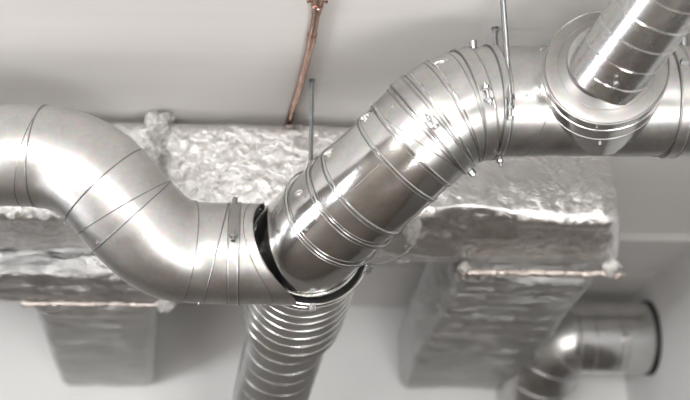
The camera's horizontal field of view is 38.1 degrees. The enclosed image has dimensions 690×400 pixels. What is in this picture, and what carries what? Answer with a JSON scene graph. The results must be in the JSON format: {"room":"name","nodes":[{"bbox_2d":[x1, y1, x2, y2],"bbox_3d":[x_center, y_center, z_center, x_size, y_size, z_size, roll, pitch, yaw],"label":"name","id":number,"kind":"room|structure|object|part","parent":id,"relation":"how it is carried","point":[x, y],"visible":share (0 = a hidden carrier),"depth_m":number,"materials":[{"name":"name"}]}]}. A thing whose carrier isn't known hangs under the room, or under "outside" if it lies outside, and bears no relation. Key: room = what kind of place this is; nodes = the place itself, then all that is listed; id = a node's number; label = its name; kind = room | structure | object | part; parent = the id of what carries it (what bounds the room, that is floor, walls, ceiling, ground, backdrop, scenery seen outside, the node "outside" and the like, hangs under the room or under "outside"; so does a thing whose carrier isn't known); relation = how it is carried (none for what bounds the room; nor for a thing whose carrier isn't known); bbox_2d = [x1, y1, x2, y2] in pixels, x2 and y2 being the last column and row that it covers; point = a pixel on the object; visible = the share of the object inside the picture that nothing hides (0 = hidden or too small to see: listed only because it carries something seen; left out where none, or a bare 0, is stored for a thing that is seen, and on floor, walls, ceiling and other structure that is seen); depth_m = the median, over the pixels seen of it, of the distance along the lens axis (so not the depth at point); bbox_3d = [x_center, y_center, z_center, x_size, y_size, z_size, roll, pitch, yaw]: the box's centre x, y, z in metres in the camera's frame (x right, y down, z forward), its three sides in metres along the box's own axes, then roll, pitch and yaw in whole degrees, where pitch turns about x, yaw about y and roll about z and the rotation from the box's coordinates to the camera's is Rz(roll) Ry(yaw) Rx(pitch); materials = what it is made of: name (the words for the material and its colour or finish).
{"room":"mechanical room","nodes":[
{"label":"mechanical room","id":0,"kind":"room"},
{"bbox_2d":[232,291,353,399],"bbox_3d":[-0.267,0.778,4.085,0.385,0.851,2.098,3,-22,-8],"label":"spiral duct","id":1,"kind":"object","parent":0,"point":[284,347],"visible":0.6,"depth_m":3.60,"materials":[{"name":"metal"}]},
{"bbox_2d":[253,204,372,311],"bbox_3d":[-0.112,0.166,3.181,0.399,0.406,0.108,3,-22,-9],"label":"junction collar","id":2,"kind":"object","parent":1,"relation":"attached to","point":[303,303],"visible":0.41,"depth_m":3.14,"materials":[{"name":"metal"}]},
{"bbox_2d":[183,202,295,305],"bbox_3d":[-0.342,0.167,3.118,0.385,0.324,0.326,1,-22,-2],"label":"duct","id":3,"kind":"object","parent":2,"relation":"attached to","point":[258,285],"visible":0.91,"depth_m":2.99,"materials":[{"name":"metal"}]},
{"bbox_2d":[91,180,198,302],"bbox_3d":[-0.610,0.114,3.053,0.306,0.370,0.336,9,-24,-22],"label":"duct elbow","id":4,"kind":"object","parent":3,"relation":"attached to","point":[154,250],"visible":0.99,"depth_m":2.94,"materials":[{"name":"metal"}]},
{"bbox_2d":[66,150,169,249],"bbox_3d":[-0.691,0.003,3.044,0.299,0.321,0.318,12,-25,-27],"label":"duct","id":5,"kind":"object","parent":4,"relation":"attached to","point":[132,182],"visible":0.95,"depth_m":2.91,"materials":[{"name":"metal"}]},
{"bbox_2d":[27,105,144,221],"bbox_3d":[-0.775,-0.106,3.056,0.321,0.368,0.323,1,-22,-2],"label":"duct elbow","id":6,"kind":"object","parent":5,"relation":"attached to","point":[70,150],"visible":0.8,"depth_m":2.91,"materials":[{"name":"metal"}]},
{"bbox_2d":[0,103,48,207],"bbox_3d":[-2.214,-0.141,3.073,2.628,0.343,0.325,0,-22,0],"label":"duct","id":7,"kind":"object","parent":6,"relation":"attached to","point":[16,120],"visible":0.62,"depth_m":2.93,"materials":[{"name":"metal"}]},
{"bbox_2d":[226,197,241,305],"bbox_3d":[-0.343,0.161,3.105,0.042,0.326,0.361,2,-22,-5],"label":"clamp","id":8,"kind":"object","parent":3,"relation":"attached to","point":[234,212],"visible":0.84,"depth_m":2.97,"materials":[{"name":"metal"}]},
{"bbox_2d":[254,146,402,297],"bbox_3d":[-0.039,0.059,2.990,0.352,0.391,0.472,12,-25,-28],"label":"connector","id":9,"kind":"object","parent":2,"relation":"attached to","point":[302,256],"visible":0.54,"depth_m":2.90,"materials":[{"name":"metal"}]},
{"bbox_2d":[302,102,452,251],"bbox_3d":[0.109,-0.069,2.874,0.402,0.414,0.328,-16,-27,35],"label":"duct","id":10,"kind":"object","parent":9,"relation":"attached to","point":[372,167],"visible":0.87,"depth_m":2.75,"materials":[{"name":"metal"}]},
{"bbox_2d":[370,84,462,183],"bbox_3d":[0.208,-0.175,2.839,0.237,0.291,0.323,-12,-25,27],"label":"coupling","id":11,"kind":"object","parent":10,"relation":"attached to","point":[398,119],"visible":0.85,"depth_m":2.70,"materials":[{"name":"metal"}]},
{"bbox_2d":[367,250,409,264],"bbox_3d":[0.133,0.180,3.134,0.146,0.059,0.014,7,-23,-16],"label":"cable","id":12,"kind":"object","parent":9,"relation":"attached to","point":[406,252],"visible":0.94,"depth_m":3.13,"materials":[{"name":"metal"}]},
{"bbox_2d":[0,302,626,399],"bbox_3d":[-1.338,2.068,5.305,6.202,3.100,0.150,1,-22,-2],"label":"wall","id":13,"kind":"structure","parent":0,"point":[199,348],"depth_m":5.71,"materials":[{"name":"paint"}]},
{"bbox_2d":[0,0,689,306],"bbox_3d":[-1.125,-1.327,1.192,6.202,0.150,10.320,1,-22,-2],"label":"ceiling","id":14,"kind":"structure","parent":0,"point":[206,62],"depth_m":3.19,"materials":[{"name":"white paint"}]},
{"bbox_2d":[284,0,327,124],"bbox_3d":[-0.123,-0.443,3.155,0.061,0.037,0.974,3,-22,-7],"label":"copper pipe","id":15,"kind":"object","parent":14,"relation":"attached to","point":[317,6],"visible":0.99,"depth_m":3.11,"materials":[{"name":"brown metal"}]},
{"bbox_2d":[0,111,619,263],"bbox_3d":[-0.705,-0.041,3.621,3.487,0.460,0.509,1,-22,-2],"label":"duct","id":16,"kind":"object","parent":14,"relation":"hanging from","point":[537,210],"visible":0.47,"depth_m":3.48,"materials":[{"name":"silver metal"}]},
{"bbox_2d":[0,248,159,302],"bbox_3d":[-1.589,0.166,3.942,1.756,0.402,0.392,1,-22,-2],"label":"duct","id":17,"kind":"object","parent":16,"relation":"attached to","point":[54,274],"visible":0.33,"depth_m":3.75,"materials":[{"name":"silver metal"}]},
{"bbox_2d":[20,299,175,385],"bbox_3d":[-1.133,0.583,4.862,0.624,0.384,1.836,3,-22,-9],"label":"duct","id":18,"kind":"object","parent":17,"relation":"attached to","point":[90,342],"visible":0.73,"depth_m":4.58,"materials":[{"name":"silver metal"}]},
{"bbox_2d":[398,256,624,388],"bbox_3d":[0.671,0.498,4.728,0.708,0.392,2.244,1,-22,-2],"label":"duct","id":19,"kind":"object","parent":16,"relation":"attached to","point":[465,324],"visible":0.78,"depth_m":4.34,"materials":[{"name":"silver metal"}]},
{"bbox_2d":[499,308,581,399],"bbox_3d":[1.080,0.889,5.437,0.414,0.606,0.663,1,-22,-2],"label":"duct elbow","id":20,"kind":"object","parent":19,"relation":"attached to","point":[553,374],"visible":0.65,"depth_m":5.24,"materials":[{"name":"silver metal"}]},
{"bbox_2d":[308,78,315,160],"bbox_3d":[-0.109,-0.263,3.260,0.024,0.290,0.024,1,-22,-2],"label":"rod","id":21,"kind":"object","parent":14,"relation":"hanging from","point":[311,80],"visible":1,"depth_m":3.26,"materials":[{"name":"metal"}]},
{"bbox_3d":[-0.109,-0.263,3.260,0.014,0.290,0.014,1,-22,-2],"label":"rod","id":22,"kind":"part","parent":21,"relation":"part of","materials":[{"name":"metal"}]},
{"bbox_2d":[500,0,514,103],"bbox_3d":[0.441,-0.426,2.745,0.025,0.370,0.029,7,-23,-16],"label":"rod","id":23,"kind":"object","parent":14,"relation":"hanging from","point":[510,96],"visible":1,"depth_m":2.74,"materials":[{"name":"metal"}]},
{"bbox_2d":[483,43,513,166],"bbox_3d":[0.415,-0.265,2.839,0.060,0.358,0.331,2,-22,-6],"label":"clamp","id":24,"kind":"object","parent":23,"relation":"hanging from","point":[508,108],"visible":0.57,"depth_m":2.71,"materials":[{"name":"metal"}]},
{"bbox_2d":[444,46,513,152],"bbox_3d":[0.363,-0.274,2.839,0.173,0.331,0.323,1,-22,-2],"label":"coupling","id":25,"kind":"object","parent":24,"relation":"hanging from","point":[486,54],"visible":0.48,"depth_m":2.70,"materials":[{"name":"metal"}]},
{"bbox_2d":[387,53,484,173],"bbox_3d":[0.253,-0.238,2.831,0.275,0.347,0.343,1,-22,-2],"label":"duct elbow","id":26,"kind":"object","parent":25,"relation":"attached to","point":[447,91],"visible":0.79,"depth_m":2.69,"materials":[{"name":"metal"}]},
{"bbox_2d":[390,76,476,176],"bbox_3d":[0.248,-0.210,2.831,0.220,0.296,0.337,-10,-24,24],"label":"clamp","id":27,"kind":"object","parent":26,"relation":"attached to","point":[403,89],"visible":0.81,"depth_m":2.69,"materials":[{"name":"metal"}]},
{"bbox_2d":[450,39,499,161],"bbox_3d":[0.358,-0.272,2.827,0.128,0.327,0.348,1,-22,-2],"label":"clamp","id":28,"kind":"object","parent":26,"relation":"attached to","point":[477,68],"visible":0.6,"depth_m":2.69,"materials":[{"name":"metal"}]},
{"bbox_2d":[498,45,689,157],"bbox_3d":[1.002,-0.281,2.852,1.174,0.326,0.323,0,-22,0],"label":"duct","id":29,"kind":"object","parent":23,"relation":"hanging from","point":[535,132],"visible":0.48,"depth_m":2.72,"materials":[{"name":"metal"}]},
{"bbox_2d":[542,10,670,155],"bbox_3d":[0.695,-0.317,2.707,0.323,0.346,0.334,-3,-22,8],"label":"duct reducer","id":30,"kind":"object","parent":29,"relation":"attached to","point":[601,128],"visible":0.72,"depth_m":2.60,"materials":[{"name":"metal"}]},
{"bbox_2d":[569,0,689,105],"bbox_3d":[0.841,-0.578,2.196,0.276,0.379,1.065,6,-23,-15],"label":"spiral duct","id":31,"kind":"object","parent":30,"relation":"attached to","point":[629,42],"visible":1,"depth_m":2.43,"materials":[{"name":"metal"}]},
{"bbox_2d":[659,35,689,158],"bbox_3d":[0.936,-0.297,2.849,0.077,0.356,0.343,1,-22,-2],"label":"clamp","id":32,"kind":"object","parent":29,"relation":"attached to","point":[682,57],"visible":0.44,"depth_m":2.71,"materials":[{"name":"metal"}]},
{"bbox_2d":[491,26,498,44],"bbox_3d":[0.452,-0.483,2.999,0.024,0.076,0.024,1,-22,-2],"label":"bolt","id":33,"kind":"object","parent":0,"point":[495,29],"visible":0.73,"depth_m":3.00,"materials":[{"name":"metal"}]},
{"bbox_3d":[0.452,-0.483,2.999,0.014,0.076,0.014,1,-22,-2],"label":"rod","id":34,"kind":"part","parent":33,"relation":"part of","materials":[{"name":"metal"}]},
{"bbox_2d":[624,251,689,399],"bbox_3d":[1.901,0.201,0.636,0.150,3.100,10.170,1,-22,-2],"label":"wall","id":35,"kind":"structure","parent":0,"point":[669,290],"depth_m":5.07,"materials":[{"name":"paint"}]},
{"bbox_2d":[369,234,689,270],"bbox_3d":[-1.365,0.216,4.802,6.052,0.035,0.449,1,-22,-2],"label":"trim","id":36,"kind":"structure","parent":35,"relation":"attached to","point":[642,252],"depth_m":4.87,"materials":[{"name":"paint"}]},
{"bbox_2d":[571,300,661,375],"bbox_3d":[1.419,0.738,5.366,0.470,0.400,0.400,1,-22,-2],"label":"duct","id":37,"kind":"object","parent":35,"relation":"attached to","point":[613,338],"visible":0.88,"depth_m":5.20,"materials":[{"name":"silver metal"}]}
]}

